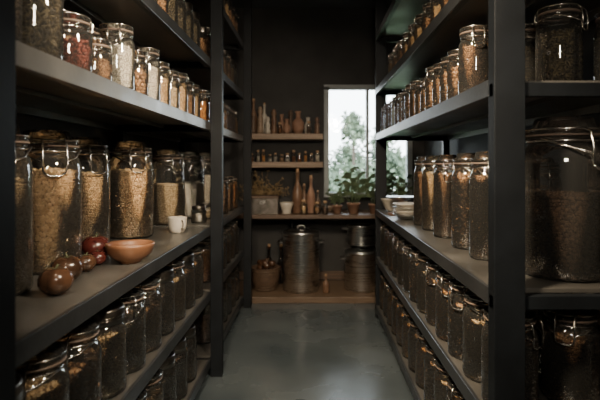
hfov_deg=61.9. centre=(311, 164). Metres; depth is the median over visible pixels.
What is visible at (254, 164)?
wooden wall shelf
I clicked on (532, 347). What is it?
jar
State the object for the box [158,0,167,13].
jar
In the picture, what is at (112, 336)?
jar
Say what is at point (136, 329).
jar
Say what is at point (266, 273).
basket
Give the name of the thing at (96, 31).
jar
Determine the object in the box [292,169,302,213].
bottle
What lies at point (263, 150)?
vial
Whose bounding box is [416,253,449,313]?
jar
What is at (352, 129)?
tree
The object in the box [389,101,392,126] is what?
jar
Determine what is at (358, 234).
saucepan
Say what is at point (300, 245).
stockpot
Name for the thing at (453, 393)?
jar
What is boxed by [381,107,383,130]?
jar
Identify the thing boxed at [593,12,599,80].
jar
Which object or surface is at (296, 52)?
wall
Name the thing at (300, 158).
vial
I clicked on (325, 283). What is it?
bottle
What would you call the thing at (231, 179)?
jar
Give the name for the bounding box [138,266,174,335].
jar
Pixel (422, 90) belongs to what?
jar
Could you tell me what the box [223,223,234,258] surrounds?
jar
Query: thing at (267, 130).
pepper mill
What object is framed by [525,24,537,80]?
jar
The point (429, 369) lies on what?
jar
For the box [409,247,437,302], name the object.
jar
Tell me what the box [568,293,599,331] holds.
jar
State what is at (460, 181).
jar
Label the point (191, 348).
jar
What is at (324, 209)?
storage jar
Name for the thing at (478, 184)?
jar
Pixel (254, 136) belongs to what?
wooden wall shelf
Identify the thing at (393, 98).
jar
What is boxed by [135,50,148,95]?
jar
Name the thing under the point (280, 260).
wine bottle
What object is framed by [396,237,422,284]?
jar
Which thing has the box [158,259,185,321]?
jar
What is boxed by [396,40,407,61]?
jar
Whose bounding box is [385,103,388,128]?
jar
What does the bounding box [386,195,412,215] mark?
stacked bowls
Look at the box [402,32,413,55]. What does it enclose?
jar
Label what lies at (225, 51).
jar
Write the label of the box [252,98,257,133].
bottle
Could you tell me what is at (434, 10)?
jar
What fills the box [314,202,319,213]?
storage jar
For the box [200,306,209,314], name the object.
jar
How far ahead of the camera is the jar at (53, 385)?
1.22 m
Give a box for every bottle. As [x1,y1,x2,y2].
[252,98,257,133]
[262,103,266,133]
[267,244,271,260]
[277,244,282,283]
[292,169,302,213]
[302,184,306,205]
[307,175,314,212]
[315,190,320,211]
[323,274,328,292]
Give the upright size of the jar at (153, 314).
0.270 m
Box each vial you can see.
[256,150,259,161]
[262,149,264,161]
[285,153,289,161]
[292,150,295,161]
[297,153,301,161]
[315,151,319,161]
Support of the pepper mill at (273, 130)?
on the wooden wall shelf at (254, 136)
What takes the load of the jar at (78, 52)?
on the shelving unit at (34, 82)
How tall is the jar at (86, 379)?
0.270 m
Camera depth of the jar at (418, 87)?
2.53 m
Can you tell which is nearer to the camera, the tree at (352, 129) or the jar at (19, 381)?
the jar at (19, 381)
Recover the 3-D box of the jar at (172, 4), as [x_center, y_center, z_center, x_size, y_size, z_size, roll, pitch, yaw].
[-0.660,-0.711,2.251,0.113,0.220,0.112,0,0,24]
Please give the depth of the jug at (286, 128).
4.82 m
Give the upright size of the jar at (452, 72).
0.196 m
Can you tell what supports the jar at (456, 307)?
in the shelving unit at (501, 106)
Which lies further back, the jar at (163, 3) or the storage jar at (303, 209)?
the storage jar at (303, 209)
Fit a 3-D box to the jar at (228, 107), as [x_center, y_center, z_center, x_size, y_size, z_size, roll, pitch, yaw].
[-0.653,-0.339,3.697,0.099,0.196,0.112,0,0,-29]
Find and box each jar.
[16,0,22,42]
[16,124,32,295]
[16,342,69,399]
[16,373,23,399]
[21,353,38,379]
[22,0,63,59]
[22,129,81,274]
[38,319,101,399]
[55,137,110,241]
[64,10,78,39]
[64,11,93,72]
[64,26,100,60]
[64,331,71,363]
[72,301,126,399]
[92,37,112,80]
[98,22,134,89]
[109,141,153,239]
[115,288,145,373]
[120,276,161,352]
[135,47,160,100]
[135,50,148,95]
[136,389,146,399]
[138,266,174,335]
[144,351,176,399]
[145,368,163,399]
[148,61,170,104]
[150,150,184,224]
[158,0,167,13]
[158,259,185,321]
[161,70,179,108]
[162,336,186,399]
[167,251,194,309]
[168,0,177,23]
[171,72,188,112]
[172,151,204,218]
[178,0,185,32]
[178,2,193,40]
[179,81,194,114]
[184,246,202,298]
[184,324,196,382]
[186,11,200,46]
[188,84,200,117]
[189,153,209,209]
[190,236,209,282]
[191,205,205,222]
[193,301,209,343]
[195,90,209,121]
[199,203,209,218]
[200,26,209,57]
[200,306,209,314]
[223,103,227,128]
[223,177,227,213]
[223,177,233,210]
[223,220,238,253]
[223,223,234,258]
[223,226,230,263]
[224,50,227,76]
[224,176,237,208]
[226,0,228,16]
[226,105,229,129]
[227,54,230,79]
[229,0,232,21]
[229,107,232,131]
[230,59,234,83]
[232,6,235,26]
[232,109,234,131]
[235,12,237,32]
[235,111,237,133]
[300,199,306,213]
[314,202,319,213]
[322,201,327,213]
[380,223,388,260]
[380,273,385,309]
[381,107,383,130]
[383,104,385,129]
[383,278,388,317]
[384,226,396,265]
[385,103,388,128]
[387,284,393,325]
[388,53,396,72]
[388,229,400,270]
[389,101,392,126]
[391,97,395,125]
[391,291,398,335]
[392,47,397,67]
[392,233,413,277]
[394,94,398,124]
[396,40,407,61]
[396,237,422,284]
[396,299,404,346]
[398,93,402,122]
[401,90,414,120]
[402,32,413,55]
[402,308,418,358]
[403,242,430,292]
[405,84,414,119]
[408,23,421,48]
[408,317,426,372]
[409,80,420,117]
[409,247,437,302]
[413,156,435,225]
[414,13,429,41]
[415,81,420,114]
[415,329,436,388]
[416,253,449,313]
[420,77,432,111]
[422,2,440,31]
[422,156,445,230]
[423,342,447,399]
[424,260,461,325]
[425,66,446,109]
[430,0,440,21]
[432,63,446,106]
[433,155,456,237]
[433,357,449,399]
[435,269,464,341]
[440,56,457,102]
[441,0,448,8]
[445,161,463,172]
[445,376,463,399]
[447,49,457,98]
[447,278,483,359]
[448,160,472,172]
[451,153,485,249]
[458,25,487,93]
[462,160,487,172]
[462,291,487,382]
[469,151,487,260]
[481,159,487,173]
[481,306,544,399]
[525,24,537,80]
[525,116,599,282]
[525,293,566,378]
[534,3,588,80]
[540,157,561,191]
[541,310,599,399]
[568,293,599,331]
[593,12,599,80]
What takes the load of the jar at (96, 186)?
on the shelving unit at (34, 82)
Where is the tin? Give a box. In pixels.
[252,195,279,213]
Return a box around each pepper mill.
[252,115,255,133]
[257,106,263,133]
[265,117,270,133]
[270,109,276,133]
[288,110,293,133]
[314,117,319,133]
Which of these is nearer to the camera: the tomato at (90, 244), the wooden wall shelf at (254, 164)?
the tomato at (90, 244)
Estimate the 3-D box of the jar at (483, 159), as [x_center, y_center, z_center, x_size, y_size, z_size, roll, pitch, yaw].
[0.900,0.160,2.477,0.188,0.380,0.187,0,0,-35]
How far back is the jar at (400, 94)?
3.03 m
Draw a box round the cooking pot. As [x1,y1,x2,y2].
[339,246,374,292]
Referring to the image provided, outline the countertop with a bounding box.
[234,210,374,228]
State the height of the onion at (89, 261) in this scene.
0.063 m
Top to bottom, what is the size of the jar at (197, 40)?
0.220 m
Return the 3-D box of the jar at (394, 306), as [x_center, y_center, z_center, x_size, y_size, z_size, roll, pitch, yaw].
[0.602,0.965,3.255,0.164,0.270,0.178,0,0,-16]
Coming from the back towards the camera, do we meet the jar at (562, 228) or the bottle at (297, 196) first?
the bottle at (297, 196)
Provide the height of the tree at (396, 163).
2.711 m
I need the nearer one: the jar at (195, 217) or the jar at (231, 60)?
the jar at (195, 217)
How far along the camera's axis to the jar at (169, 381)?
2.18 m
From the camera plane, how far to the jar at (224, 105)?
3.56 m
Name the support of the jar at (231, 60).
on the shelving unit at (34, 82)
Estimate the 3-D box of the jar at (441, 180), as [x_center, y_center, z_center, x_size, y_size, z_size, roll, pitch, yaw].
[0.659,0.149,2.436,0.132,0.400,0.146,0,0,11]
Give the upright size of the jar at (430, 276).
0.280 m
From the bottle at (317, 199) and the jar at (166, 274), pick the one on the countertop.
the bottle at (317, 199)
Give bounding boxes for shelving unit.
[0,0,251,399]
[375,0,599,399]
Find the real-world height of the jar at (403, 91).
0.197 m
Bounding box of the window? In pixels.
[324,85,412,196]
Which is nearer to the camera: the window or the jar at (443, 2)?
the jar at (443, 2)
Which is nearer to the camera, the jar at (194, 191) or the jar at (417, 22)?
the jar at (417, 22)
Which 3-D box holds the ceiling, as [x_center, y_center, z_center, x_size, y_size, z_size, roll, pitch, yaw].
[-0.010,-1.620,1.700,2.460,0.100,6.800,0,0,0]
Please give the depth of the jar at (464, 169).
2.77 m
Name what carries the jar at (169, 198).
on the shelving unit at (34, 82)
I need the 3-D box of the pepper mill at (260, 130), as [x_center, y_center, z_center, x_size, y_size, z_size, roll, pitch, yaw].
[-0.500,-0.432,4.830,0.067,0.264,0.067,0,0,0]
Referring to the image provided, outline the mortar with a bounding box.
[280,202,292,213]
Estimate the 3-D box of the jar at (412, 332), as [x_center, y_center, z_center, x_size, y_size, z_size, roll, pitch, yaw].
[0.600,0.965,2.685,0.163,0.269,0.178,0,0,1]
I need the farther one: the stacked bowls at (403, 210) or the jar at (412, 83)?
the stacked bowls at (403, 210)
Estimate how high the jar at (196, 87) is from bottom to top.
0.196 m
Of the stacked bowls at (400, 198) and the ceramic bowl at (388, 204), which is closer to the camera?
the stacked bowls at (400, 198)
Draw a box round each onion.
[37,264,73,294]
[50,253,82,279]
[78,252,96,271]
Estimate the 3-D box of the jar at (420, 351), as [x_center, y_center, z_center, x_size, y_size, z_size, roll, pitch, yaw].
[0.601,0.965,2.495,0.164,0.270,0.178,0,0,-13]
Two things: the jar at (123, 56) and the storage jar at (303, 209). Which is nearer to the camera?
the jar at (123, 56)
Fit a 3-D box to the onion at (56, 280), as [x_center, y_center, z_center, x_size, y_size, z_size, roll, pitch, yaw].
[-0.689,0.307,1.345,0.088,0.084,0.088,0,0,-16]
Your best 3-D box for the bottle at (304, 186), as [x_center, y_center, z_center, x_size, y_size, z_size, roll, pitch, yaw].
[-0.075,0.314,4.800,0.072,0.270,0.072,0,0,0]
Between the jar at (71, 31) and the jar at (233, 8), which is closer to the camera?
the jar at (71, 31)
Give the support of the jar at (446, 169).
on the shelving unit at (501, 106)
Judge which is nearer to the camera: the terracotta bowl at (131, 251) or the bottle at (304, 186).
the terracotta bowl at (131, 251)
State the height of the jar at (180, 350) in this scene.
0.270 m
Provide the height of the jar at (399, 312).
0.270 m
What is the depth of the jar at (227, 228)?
3.67 m
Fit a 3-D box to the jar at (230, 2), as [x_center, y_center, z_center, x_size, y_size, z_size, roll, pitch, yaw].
[-0.660,-1.131,3.800,0.111,0.220,0.112,0,0,-26]
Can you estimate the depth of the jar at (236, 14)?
4.09 m
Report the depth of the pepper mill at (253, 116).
4.79 m
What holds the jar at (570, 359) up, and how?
on the shelving unit at (501, 106)
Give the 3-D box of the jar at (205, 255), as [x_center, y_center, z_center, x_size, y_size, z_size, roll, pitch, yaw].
[-0.678,0.585,3.106,0.160,0.270,0.174,0,0,31]
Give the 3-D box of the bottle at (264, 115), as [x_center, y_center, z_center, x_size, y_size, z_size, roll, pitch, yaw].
[-0.470,-0.457,4.930,0.068,0.312,0.068,0,0,0]
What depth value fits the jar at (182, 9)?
2.39 m
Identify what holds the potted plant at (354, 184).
on the countertop
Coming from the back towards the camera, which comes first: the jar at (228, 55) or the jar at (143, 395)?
the jar at (228, 55)
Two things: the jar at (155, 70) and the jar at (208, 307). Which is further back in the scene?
the jar at (208, 307)
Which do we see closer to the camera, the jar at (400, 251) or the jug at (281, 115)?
the jar at (400, 251)
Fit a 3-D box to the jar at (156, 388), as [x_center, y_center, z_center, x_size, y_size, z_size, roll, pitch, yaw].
[-0.678,0.965,1.996,0.160,0.270,0.174,0,0,37]
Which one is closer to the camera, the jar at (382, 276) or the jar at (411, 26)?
the jar at (411, 26)
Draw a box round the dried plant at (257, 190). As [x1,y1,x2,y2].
[238,169,288,200]
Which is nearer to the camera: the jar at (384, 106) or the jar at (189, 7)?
the jar at (189, 7)
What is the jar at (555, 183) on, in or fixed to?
in the shelving unit at (501, 106)
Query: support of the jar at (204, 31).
in the shelving unit at (34, 82)
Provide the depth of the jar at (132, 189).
2.36 m
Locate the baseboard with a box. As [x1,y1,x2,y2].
[238,271,344,278]
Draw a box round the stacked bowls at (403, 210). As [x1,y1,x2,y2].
[393,202,412,219]
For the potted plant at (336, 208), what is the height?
0.230 m
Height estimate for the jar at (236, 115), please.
0.196 m
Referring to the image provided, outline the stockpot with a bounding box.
[278,225,324,293]
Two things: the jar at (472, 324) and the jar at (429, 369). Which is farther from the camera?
the jar at (429, 369)
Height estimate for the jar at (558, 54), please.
0.270 m
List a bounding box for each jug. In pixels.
[279,114,284,133]
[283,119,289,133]
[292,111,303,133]
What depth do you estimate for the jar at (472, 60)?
1.72 m
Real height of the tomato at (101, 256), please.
0.058 m
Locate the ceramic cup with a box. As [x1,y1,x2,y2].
[168,216,186,232]
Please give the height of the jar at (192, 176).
0.440 m
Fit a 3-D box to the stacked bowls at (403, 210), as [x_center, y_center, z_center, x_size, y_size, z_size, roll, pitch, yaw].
[0.620,0.297,3.220,0.200,0.104,0.200,0,0,0]
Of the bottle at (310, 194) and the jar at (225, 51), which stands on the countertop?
the bottle at (310, 194)
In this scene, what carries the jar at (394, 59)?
on the shelving unit at (501, 106)
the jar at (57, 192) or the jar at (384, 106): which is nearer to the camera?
the jar at (57, 192)
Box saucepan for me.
[342,223,374,245]
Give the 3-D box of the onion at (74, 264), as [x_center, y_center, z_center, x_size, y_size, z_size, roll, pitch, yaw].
[-0.736,0.306,1.501,0.090,0.086,0.090,0,0,-39]
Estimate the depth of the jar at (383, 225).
3.78 m
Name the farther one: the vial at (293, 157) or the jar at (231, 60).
the vial at (293, 157)
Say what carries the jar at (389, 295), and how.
on the shelving unit at (501, 106)
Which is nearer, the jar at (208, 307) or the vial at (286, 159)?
the jar at (208, 307)
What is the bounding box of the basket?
[252,258,280,291]
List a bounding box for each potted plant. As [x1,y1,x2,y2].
[325,189,344,213]
[333,166,373,213]
[363,168,395,213]
[387,170,412,195]
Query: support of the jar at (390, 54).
on the shelving unit at (501, 106)
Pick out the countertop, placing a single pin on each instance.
(362, 214)
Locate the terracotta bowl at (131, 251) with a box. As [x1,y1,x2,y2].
[105,239,154,263]
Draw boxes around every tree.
[329,142,371,191]
[333,110,394,191]
[369,127,405,190]
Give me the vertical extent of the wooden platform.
0.055 m
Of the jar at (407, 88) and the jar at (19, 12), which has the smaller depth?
the jar at (19, 12)
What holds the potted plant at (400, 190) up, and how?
on the countertop
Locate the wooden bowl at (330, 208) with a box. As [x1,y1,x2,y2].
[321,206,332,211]
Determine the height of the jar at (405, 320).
0.270 m
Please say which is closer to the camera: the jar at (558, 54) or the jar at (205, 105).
the jar at (558, 54)
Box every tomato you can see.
[82,233,108,254]
[90,248,106,264]
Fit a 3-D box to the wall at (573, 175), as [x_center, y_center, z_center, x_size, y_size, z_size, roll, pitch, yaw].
[1.170,-0.185,1.700,0.100,2.770,6.600,0,0,0]
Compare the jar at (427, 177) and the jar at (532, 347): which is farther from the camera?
the jar at (427, 177)
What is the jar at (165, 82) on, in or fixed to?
on the shelving unit at (34, 82)
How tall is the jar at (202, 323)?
0.270 m
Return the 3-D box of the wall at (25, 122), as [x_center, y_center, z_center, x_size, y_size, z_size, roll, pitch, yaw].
[-1.190,-0.185,1.700,0.100,2.770,6.600,0,0,0]
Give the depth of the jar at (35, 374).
1.43 m
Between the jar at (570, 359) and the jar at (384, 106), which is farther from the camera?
the jar at (384, 106)
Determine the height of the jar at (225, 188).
0.260 m
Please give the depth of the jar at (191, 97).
2.58 m
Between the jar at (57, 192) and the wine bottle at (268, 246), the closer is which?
the jar at (57, 192)
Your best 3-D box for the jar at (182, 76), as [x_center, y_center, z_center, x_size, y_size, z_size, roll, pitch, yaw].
[-0.662,-0.343,2.448,0.116,0.205,0.102,0,0,-43]
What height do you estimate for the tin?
0.165 m
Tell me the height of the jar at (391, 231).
0.280 m
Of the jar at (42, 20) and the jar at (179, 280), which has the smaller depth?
the jar at (42, 20)
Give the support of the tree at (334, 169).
on the ground
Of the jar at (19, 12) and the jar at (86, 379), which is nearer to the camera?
the jar at (19, 12)
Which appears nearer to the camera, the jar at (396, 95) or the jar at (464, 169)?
the jar at (464, 169)
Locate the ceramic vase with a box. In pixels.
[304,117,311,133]
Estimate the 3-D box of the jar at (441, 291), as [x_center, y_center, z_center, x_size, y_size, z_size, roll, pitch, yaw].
[0.597,0.580,2.086,0.164,0.280,0.178,0,0,35]
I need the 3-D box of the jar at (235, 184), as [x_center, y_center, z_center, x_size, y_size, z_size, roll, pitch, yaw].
[-0.660,0.220,4.048,0.125,0.260,0.125,0,0,-38]
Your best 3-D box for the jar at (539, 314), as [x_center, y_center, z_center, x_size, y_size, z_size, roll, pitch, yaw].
[0.797,0.580,1.746,0.178,0.280,0.166,0,0,-43]
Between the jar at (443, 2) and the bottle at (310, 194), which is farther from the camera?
the bottle at (310, 194)
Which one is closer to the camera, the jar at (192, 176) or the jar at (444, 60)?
the jar at (444, 60)
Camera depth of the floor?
3.12 m
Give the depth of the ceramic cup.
2.56 m
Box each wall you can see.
[16,113,197,183]
[198,8,423,279]
[424,19,599,311]
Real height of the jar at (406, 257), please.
0.280 m
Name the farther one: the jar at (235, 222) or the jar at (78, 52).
the jar at (235, 222)
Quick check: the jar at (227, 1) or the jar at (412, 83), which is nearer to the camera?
the jar at (412, 83)
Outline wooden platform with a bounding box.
[239,280,374,302]
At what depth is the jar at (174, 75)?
2.28 m
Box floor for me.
[194,303,413,399]
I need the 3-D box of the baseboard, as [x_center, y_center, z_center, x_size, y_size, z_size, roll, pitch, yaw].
[-0.010,1.100,4.992,2.260,0.080,0.015,0,0,0]
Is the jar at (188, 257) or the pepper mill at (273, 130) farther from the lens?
the pepper mill at (273, 130)
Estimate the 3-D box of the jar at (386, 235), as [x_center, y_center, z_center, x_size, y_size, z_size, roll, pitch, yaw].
[0.598,0.580,3.605,0.164,0.280,0.178,0,0,26]
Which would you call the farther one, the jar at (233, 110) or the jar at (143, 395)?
the jar at (233, 110)
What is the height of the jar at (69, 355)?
0.270 m
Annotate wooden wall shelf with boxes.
[252,134,322,139]
[252,162,322,167]
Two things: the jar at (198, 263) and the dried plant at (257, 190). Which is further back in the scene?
the dried plant at (257, 190)
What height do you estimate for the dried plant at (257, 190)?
0.408 m
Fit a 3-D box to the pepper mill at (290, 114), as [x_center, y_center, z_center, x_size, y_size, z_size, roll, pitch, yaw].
[-0.210,-0.421,4.940,0.059,0.242,0.059,0,0,0]
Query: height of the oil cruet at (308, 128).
0.123 m
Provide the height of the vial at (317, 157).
0.111 m
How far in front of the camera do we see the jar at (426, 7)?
2.55 m
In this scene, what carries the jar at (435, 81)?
on the shelving unit at (501, 106)
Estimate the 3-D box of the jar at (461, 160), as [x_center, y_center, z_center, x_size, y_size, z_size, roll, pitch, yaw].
[0.898,0.160,2.958,0.188,0.380,0.187,0,0,5]
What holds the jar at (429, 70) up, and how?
in the shelving unit at (501, 106)
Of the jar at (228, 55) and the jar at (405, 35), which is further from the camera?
the jar at (228, 55)
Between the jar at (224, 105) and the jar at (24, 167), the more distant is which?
the jar at (224, 105)
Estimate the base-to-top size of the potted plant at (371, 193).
0.424 m
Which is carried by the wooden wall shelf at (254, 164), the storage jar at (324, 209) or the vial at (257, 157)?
the vial at (257, 157)
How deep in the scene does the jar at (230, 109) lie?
3.81 m
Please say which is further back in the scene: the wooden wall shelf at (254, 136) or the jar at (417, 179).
the wooden wall shelf at (254, 136)
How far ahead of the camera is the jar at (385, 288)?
3.62 m
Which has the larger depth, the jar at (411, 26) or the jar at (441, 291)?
the jar at (411, 26)
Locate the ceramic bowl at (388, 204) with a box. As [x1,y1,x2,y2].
[381,198,406,211]
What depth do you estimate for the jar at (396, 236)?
3.21 m
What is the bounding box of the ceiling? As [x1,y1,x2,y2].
[230,0,392,7]
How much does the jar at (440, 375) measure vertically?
0.270 m
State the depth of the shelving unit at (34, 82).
1.91 m
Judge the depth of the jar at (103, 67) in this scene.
1.50 m
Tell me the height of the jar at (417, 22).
0.222 m
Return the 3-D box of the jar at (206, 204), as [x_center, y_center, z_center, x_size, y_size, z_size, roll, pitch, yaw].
[-0.690,0.299,3.250,0.090,0.101,0.091,0,0,42]
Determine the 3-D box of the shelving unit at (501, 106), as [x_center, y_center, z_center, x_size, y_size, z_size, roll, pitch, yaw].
[0.790,-0.150,2.670,0.580,2.700,2.600,0,0,0]

